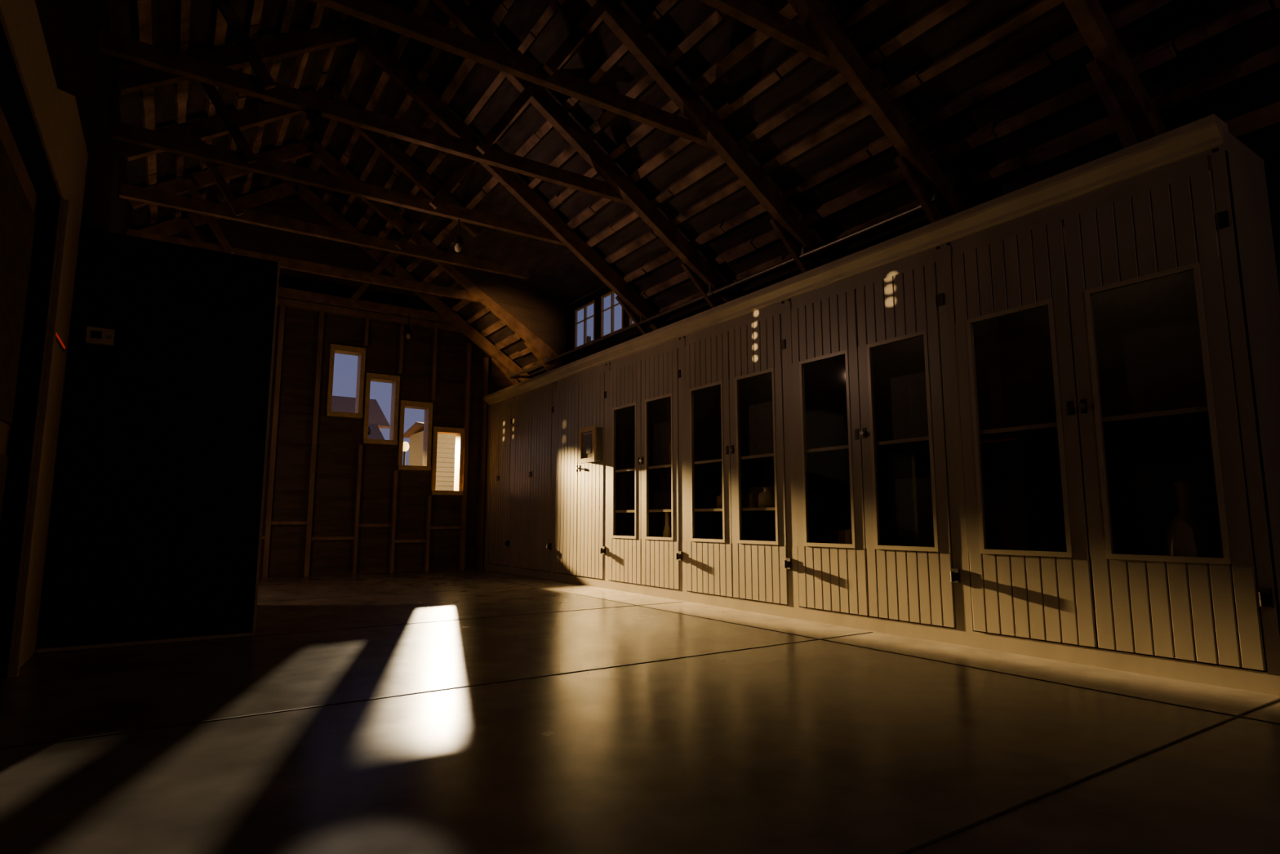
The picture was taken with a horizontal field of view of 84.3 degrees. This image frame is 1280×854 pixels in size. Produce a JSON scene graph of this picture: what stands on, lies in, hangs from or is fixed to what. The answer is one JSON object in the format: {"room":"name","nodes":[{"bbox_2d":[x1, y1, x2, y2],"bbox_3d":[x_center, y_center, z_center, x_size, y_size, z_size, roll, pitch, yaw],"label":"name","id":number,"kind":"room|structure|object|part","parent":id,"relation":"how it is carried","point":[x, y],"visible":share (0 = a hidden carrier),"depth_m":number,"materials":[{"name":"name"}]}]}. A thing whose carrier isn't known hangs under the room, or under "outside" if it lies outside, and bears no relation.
{"room":"garage","nodes":[
{"label":"garage","id":0,"kind":"room"},
{"bbox_2d":[0,0,133,678],"bbox_3d":[-3.086,-0.992,3.545,0.160,4.480,13.536,5,-9,-33],"label":"wall","id":1,"kind":"structure","parent":0,"point":[70,28],"depth_m":3.80,"materials":[{"name":"brown wood"}]},
{"bbox_2d":[0,105,36,523],"bbox_3d":[-2.696,-0.125,2.764,0.080,2.544,2.224,5,-9,-33],"label":"door","id":2,"kind":"structure","parent":1,"relation":"in","point":[18,196],"depth_m":3.43,"materials":[{"name":"brown wood"}]},
{"bbox_2d":[0,0,88,677],"bbox_3d":[-2.742,-0.389,3.125,0.040,3.176,3.232,5,-9,-33],"label":"trim","id":3,"kind":"structure","parent":1,"relation":"attached to","point":[54,110],"depth_m":3.83,"materials":[{"name":"beige paint"}]},
{"bbox_2d":[48,327,65,351],"bbox_3d":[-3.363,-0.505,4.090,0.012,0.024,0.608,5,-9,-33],"label":"indicator light","id":4,"kind":"object","parent":1,"relation":"attached to","point":[58,340],"visible":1,"depth_m":4.14,"materials":[{"name":"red plastic"}]},
{"bbox_2d":[35,226,277,653],"bbox_3d":[-3.742,0.179,5.605,1.168,2.688,2.080,5,-9,-33],"label":"wall partition","id":5,"kind":"structure","parent":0,"point":[153,527],"depth_m":4.72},
{"bbox_2d":[84,326,115,346],"bbox_3d":[-3.491,-0.588,4.576,0.144,0.104,0.064,5,-9,-33],"label":"thermostat box","id":6,"kind":"object","parent":5,"relation":"attached to","point":[94,335],"visible":1,"depth_m":4.56,"materials":[{"name":"beige plastic"}]},
{"bbox_2d":[35,261,279,653],"bbox_3d":[-3.147,0.068,4.750,1.160,2.688,0.048,5,-9,-33],"label":"trim","id":7,"kind":"structure","parent":5,"relation":"attached to","point":[249,633],"depth_m":4.91,"materials":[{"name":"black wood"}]},
{"bbox_2d":[119,88,528,279],"bbox_3d":[-3.249,-2.938,8.105,4.355,1.715,0.208,5,-9,-33],"label":"roof truss","id":8,"kind":"object","parent":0,"point":[206,129],"depth_m":7.70,"materials":[{"name":"brown wood"}]},
{"bbox_2d":[138,180,529,385],"bbox_3d":[-4.176,-2.140,10.536,5.582,2.672,0.208,5,-9,-33],"label":"roof truss","id":9,"kind":"object","parent":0,"point":[444,313],"depth_m":10.43,"materials":[{"name":"brown wood"}]},
{"bbox_2d":[169,193,520,577],"bbox_3d":[-4.419,-0.696,10.689,5.800,5.735,0.186,5,-9,-33],"label":"wall","id":10,"kind":"structure","parent":0,"point":[339,439],"depth_m":10.58,"materials":[{"name":"brown wood"}]},
{"bbox_2d":[325,343,365,418],"bbox_3d":[-4.432,-0.671,10.639,0.496,1.080,0.280,5,-9,-33],"label":"window","id":11,"kind":"structure","parent":10,"relation":"in","point":[359,352],"depth_m":10.62,"materials":[{"name":"brown wood"}]},
{"bbox_2d":[261,297,488,577],"bbox_3d":[-4.089,0.201,10.618,3.712,3.936,0.102,5,-9,-33],"label":"wall framing","id":12,"kind":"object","parent":10,"relation":"attached to","point":[282,303],"depth_m":10.63,"materials":[{"name":"brown wood"}]},
{"bbox_2d":[362,372,399,445],"bbox_3d":[-3.991,-0.263,10.880,0.496,1.080,0.280,5,-9,-33],"label":"window","id":13,"kind":"structure","parent":10,"relation":"in","point":[394,380],"depth_m":10.86,"materials":[{"name":"brown wood"}]},
{"bbox_2d":[397,400,432,471],"bbox_3d":[-3.551,0.145,11.121,0.496,1.080,0.280,5,-9,-33],"label":"window","id":14,"kind":"structure","parent":10,"relation":"in","point":[427,406],"depth_m":11.11,"materials":[{"name":"brown wood"}]},
{"bbox_2d":[431,426,463,495],"bbox_3d":[-3.111,0.553,11.362,0.496,1.080,0.280,5,-9,-33],"label":"window","id":15,"kind":"structure","parent":10,"relation":"in","point":[458,432],"depth_m":11.35,"materials":[{"name":"brown wood"}]},
{"bbox_2d":[126,139,566,371],"bbox_3d":[-3.457,-2.280,9.458,5.582,2.672,0.208,5,-9,-33],"label":"roof truss","id":16,"kind":"object","parent":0,"point":[191,183],"depth_m":9.20,"materials":[{"name":"brown wood"}]},
{"bbox_2d":[110,20,666,334],"bbox_3d":[-2.017,-2.560,7.301,5.582,2.672,0.208,5,-9,-33],"label":"roof truss","id":17,"kind":"object","parent":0,"point":[129,80],"depth_m":6.91,"materials":[{"name":"brown wood"}]},
{"bbox_2d":[97,0,737,307],"bbox_3d":[-1.298,-2.700,6.223,5.582,2.672,0.208,5,-9,-33],"label":"roof truss","id":18,"kind":"object","parent":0,"point":[619,188],"depth_m":6.12,"materials":[{"name":"brown wood"}]},
{"bbox_2d":[309,0,832,272],"bbox_3d":[-0.578,-2.840,5.144,5.582,2.672,0.208,5,-9,-33],"label":"roof truss","id":19,"kind":"object","parent":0,"point":[702,127],"depth_m":5.45,"materials":[{"name":"brown wood"}]},
{"bbox_2d":[0,568,1279,853],"bbox_3d":[-0.736,1.494,4.829,6.000,0.120,13.600,5,-9,-33],"label":"floor","id":20,"kind":"structure","parent":0,"point":[820,746],"depth_m":2.58,"materials":[{"name":"concrete"}]},
{"bbox_2d":[483,386,513,573],"bbox_3d":[-2.011,0.857,11.254,0.688,2.800,1.016,5,-9,-33],"label":"storage cabinet","id":21,"kind":"object","parent":20,"relation":"on","point":[500,430],"visible":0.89,"depth_m":11.08,"materials":[{"name":"paint"}]},
{"bbox_2d":[507,371,555,579],"bbox_3d":[-1.344,0.727,10.255,0.688,2.800,1.400,5,-9,-33],"label":"storage cabinet","id":22,"kind":"object","parent":20,"relation":"on","point":[533,405],"visible":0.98,"depth_m":10.05,"materials":[{"name":"paint"}]},
{"bbox_2d":[548,351,608,588],"bbox_3d":[-0.586,0.575,9.083,0.728,2.800,1.408,5,-9,-33],"label":"storage cabinet","id":23,"kind":"object","parent":20,"relation":"on","point":[579,524],"depth_m":8.87,"materials":[{"name":"paint"}]},
{"bbox_3d":[-0.599,0.221,8.593,0.120,0.432,0.392,5,-9,-33],"label":"control panel","id":24,"kind":"part","parent":23,"relation":"part of","materials":[{"name":"brown wood"}]},
{"bbox_2d":[0,570,1279,853],"bbox_3d":[-0.964,1.403,4.597,4.856,0.003,13.112,5,-9,-33],"label":"joint","id":25,"kind":"structure","parent":20,"relation":"in","point":[1005,811],"depth_m":2.94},
{"bbox_2d":[600,322,683,600],"bbox_3d":[0.230,0.420,7.896,0.688,2.800,1.488,5,-9,-33],"label":"display cabinet","id":26,"kind":"object","parent":20,"relation":"on","point":[644,411],"visible":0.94,"depth_m":7.86,"materials":[{"name":"paint"}]},
{"bbox_2d":[662,511,671,537],"bbox_3d":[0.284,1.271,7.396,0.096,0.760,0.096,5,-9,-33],"label":"glass bottle","id":27,"kind":"object","parent":26,"relation":"in","point":[667,532],"visible":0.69,"depth_m":7.40,"materials":[{"name":"beige glass"}]},
{"bbox_2d":[668,440,671,464],"bbox_3d":[0.344,0.242,7.454,0.080,0.320,0.080,5,-9,-33],"label":"carton","id":28,"kind":"object","parent":26,"relation":"in","point":[669,446],"visible":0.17,"depth_m":7.43,"materials":[{"name":"brown cardboard"}]},
{"bbox_2d":[674,282,794,618],"bbox_3d":[1.052,0.261,6.666,0.688,2.800,1.488,5,-9,-33],"label":"display cabinet","id":29,"kind":"object","parent":20,"relation":"on","point":[735,434],"visible":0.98,"depth_m":6.62,"materials":[{"name":"paint"}]},
{"bbox_2d":[716,491,722,508],"bbox_3d":[0.799,0.697,6.731,0.144,0.160,0.144,5,-9,-33],"label":"ceramic jar","id":30,"kind":"object","parent":29,"relation":"in","point":[719,499],"visible":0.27,"depth_m":6.68,"materials":[{"name":"brown ceramic"}]},
{"bbox_2d":[741,493,758,507],"bbox_3d":[1.031,0.684,6.525,0.246,0.131,0.280,5,-9,-33],"label":"carton","id":31,"kind":"object","parent":29,"relation":"in","point":[748,500],"visible":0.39,"depth_m":6.38,"materials":[{"name":"brown cardboard"}]},
{"bbox_2d":[758,487,774,507],"bbox_3d":[1.130,0.624,6.236,0.176,0.176,0.176,5,-9,-33],"label":"ceramic jar","id":32,"kind":"object","parent":29,"relation":"in","point":[766,498],"visible":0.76,"depth_m":6.16,"materials":[{"name":"brown ceramic"}]},
{"bbox_2d":[777,222,965,645],"bbox_3d":[1.873,0.101,5.436,0.688,2.800,1.488,5,-9,-33],"label":"display cabinet","id":33,"kind":"object","parent":20,"relation":"on","point":[872,447],"visible":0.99,"depth_m":5.39,"materials":[{"name":"paint"}]},
{"bbox_2d":[828,529,892,545],"bbox_3d":[1.755,1.120,5.621,0.286,0.603,0.400,5,-9,-33],"label":"carton","id":34,"kind":"object","parent":33,"relation":"in","point":[835,536],"visible":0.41,"depth_m":5.58,"materials":[{"name":"brown cardboard"}]},
{"bbox_2d":[933,114,1279,695],"bbox_3d":[2.714,-0.063,4.175,0.688,2.800,1.560,5,-9,-33],"label":"display cabinet","id":35,"kind":"object","parent":20,"relation":"on","point":[1113,319],"visible":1,"depth_m":4.03,"materials":[{"name":"paint"}]},
{"bbox_2d":[1165,481,1221,557],"bbox_3d":[2.864,0.725,3.655,0.224,0.880,0.224,5,-9,-33],"label":"vase","id":36,"kind":"object","parent":35,"relation":"in","point":[1189,534],"visible":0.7,"depth_m":3.63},
{"bbox_2d":[107,0,1279,373],"bbox_3d":[-0.702,-2.953,5.429,6.080,2.743,13.600,5,-9,-33],"label":"ceiling","id":37,"kind":"structure","parent":0,"point":[555,271],"depth_m":6.02,"materials":[{"name":"brown wood"}]},
{"bbox_2d":[133,0,1279,372],"bbox_3d":[-0.662,-2.977,5.401,5.362,2.436,13.184,5,-9,-33],"label":"roof","id":38,"kind":"structure","parent":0,"point":[1103,127],"depth_m":5.82,"materials":[{"name":"brown wood"}]},
{"bbox_2d":[403,315,413,338],"bbox_3d":[-3.577,-1.536,10.940,0.160,0.360,0.160,5,-9,-33],"label":"socket","id":39,"kind":"object","parent":38,"relation":"hanging from","point":[407,333],"visible":1,"depth_m":10.90,"materials":[{"name":"metal"}]},
{"bbox_2d":[449,218,466,252],"bbox_3d":[-1.898,-1.997,7.390,0.160,0.360,0.160,5,-9,-33],"label":"socket","id":40,"kind":"object","parent":38,"relation":"hanging from","point":[458,244],"visible":1,"depth_m":7.36,"materials":[{"name":"metal"}]},
{"bbox_2d":[509,189,938,377],"bbox_3d":[0.003,-1.289,8.523,0.065,0.144,7.944,5,-9,-33],"label":"conduit","id":41,"kind":"object","parent":38,"relation":"attached to","point":[712,292],"visible":0.95,"depth_m":6.81,"materials":[{"name":"metal"}]},
{"bbox_2d":[699,0,965,222],"bbox_3d":[0.142,-2.980,4.066,5.582,2.672,0.208,5,-9,-33],"label":"roof truss","id":42,"kind":"object","parent":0,"point":[824,41],"depth_m":4.85,"materials":[{"name":"brown wood"}]},
{"bbox_2d":[447,73,1279,378],"bbox_3d":[0.846,-0.681,6.129,2.008,4.529,13.536,5,-9,-33],"label":"wall","id":43,"kind":"structure","parent":0,"point":[552,320],"depth_m":6.24,"materials":[{"name":"brown wood"}]},
{"bbox_2d":[574,299,595,348],"bbox_3d":[-0.801,-1.488,10.373,0.034,0.616,0.600,5,-9,-33],"label":"window","id":44,"kind":"structure","parent":43,"relation":"in","point":[584,307],"depth_m":10.37,"materials":[{"name":"brown wood"}]},
{"bbox_2d":[600,290,623,337],"bbox_3d":[-0.378,-1.571,9.738,0.034,0.616,0.584,5,-9,-33],"label":"window","id":45,"kind":"structure","parent":43,"relation":"in","point":[611,293],"depth_m":9.76,"materials":[{"name":"brown wood"}]},
{"bbox_2d":[629,316,634,325],"bbox_3d":[0.033,-1.651,9.122,0.034,0.616,0.584,5,-9,-33],"label":"window","id":46,"kind":"structure","parent":43,"relation":"in","point":[630,319],"depth_m":9.31,"materials":[{"name":"brown wood"}]},
{"bbox_2d":[1224,101,1279,143],"bbox_3d":[1.541,-1.305,6.664,0.112,0.112,13.200,5,-9,-33],"label":"ceiling beam","id":47,"kind":"structure","parent":43,"relation":"attached to","point":[1264,121],"depth_m":3.86,"materials":[{"name":"brown wood"}]},
{"bbox_2d":[1062,0,1164,148],"bbox_3d":[0.862,-3.121,2.988,5.582,2.672,0.208,5,-9,-33],"label":"roof truss","id":48,"kind":"object","parent":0,"point":[1123,95],"depth_m":4.11,"materials":[{"name":"brown wood"}]},
{"label":"outside","id":49,"kind":"structure","parent":0,"visible":0},
{"bbox_3d":[-12.998,6.262,40.914,72.000,0.200,60.640,5,-9,-33],"label":"ground","id":50,"kind":"structure","parent":49,"visible":0},
{"bbox_2d":[331,395,390,431],"bbox_3d":[-11.156,1.443,24.775,3.440,5.200,4.480,5,-9,-33],"label":"neighboring house","id":51,"kind":"structure","parent":50,"relation":"on","point":[343,404],"depth_m":24.66,"materials":[{"name":"paint"}]},
{"bbox_2d":[368,426,371,435],"bbox_3d":[-5.523,1.329,14.147,0.128,2.704,0.275,5,-9,-33],"label":"floodlight","id":52,"kind":"object","parent":50,"relation":"on","point":[369,427],"visible":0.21,"depth_m":14.22,"materials":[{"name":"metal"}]},
{"bbox_2d":[367,423,385,439],"bbox_3d":[-7.961,1.562,19.636,1.560,3.640,1.920,5,-9,-33],"label":"garden shed","id":53,"kind":"object","parent":50,"relation":"on","point":[375,433],"visible":0.11,"depth_m":20.43,"materials":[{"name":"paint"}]},
{"bbox_2d":[403,441,408,465],"bbox_3d":[-6.294,1.830,18.779,0.224,2.904,0.224,5,-9,-33],"label":"lamp","id":54,"kind":"object","parent":50,"relation":"on","point":[406,445],"visible":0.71,"depth_m":18.88,"materials":[{"name":"metal"}]},
{"bbox_2d":[403,422,455,490],"bbox_3d":[-6.341,2.104,26.452,4.200,4.320,3.680,5,-9,-33],"label":"neighboring house","id":55,"kind":"structure","parent":50,"relation":"on","point":[446,447],"depth_m":24.49,"materials":[{"name":"paint"}]}
]}

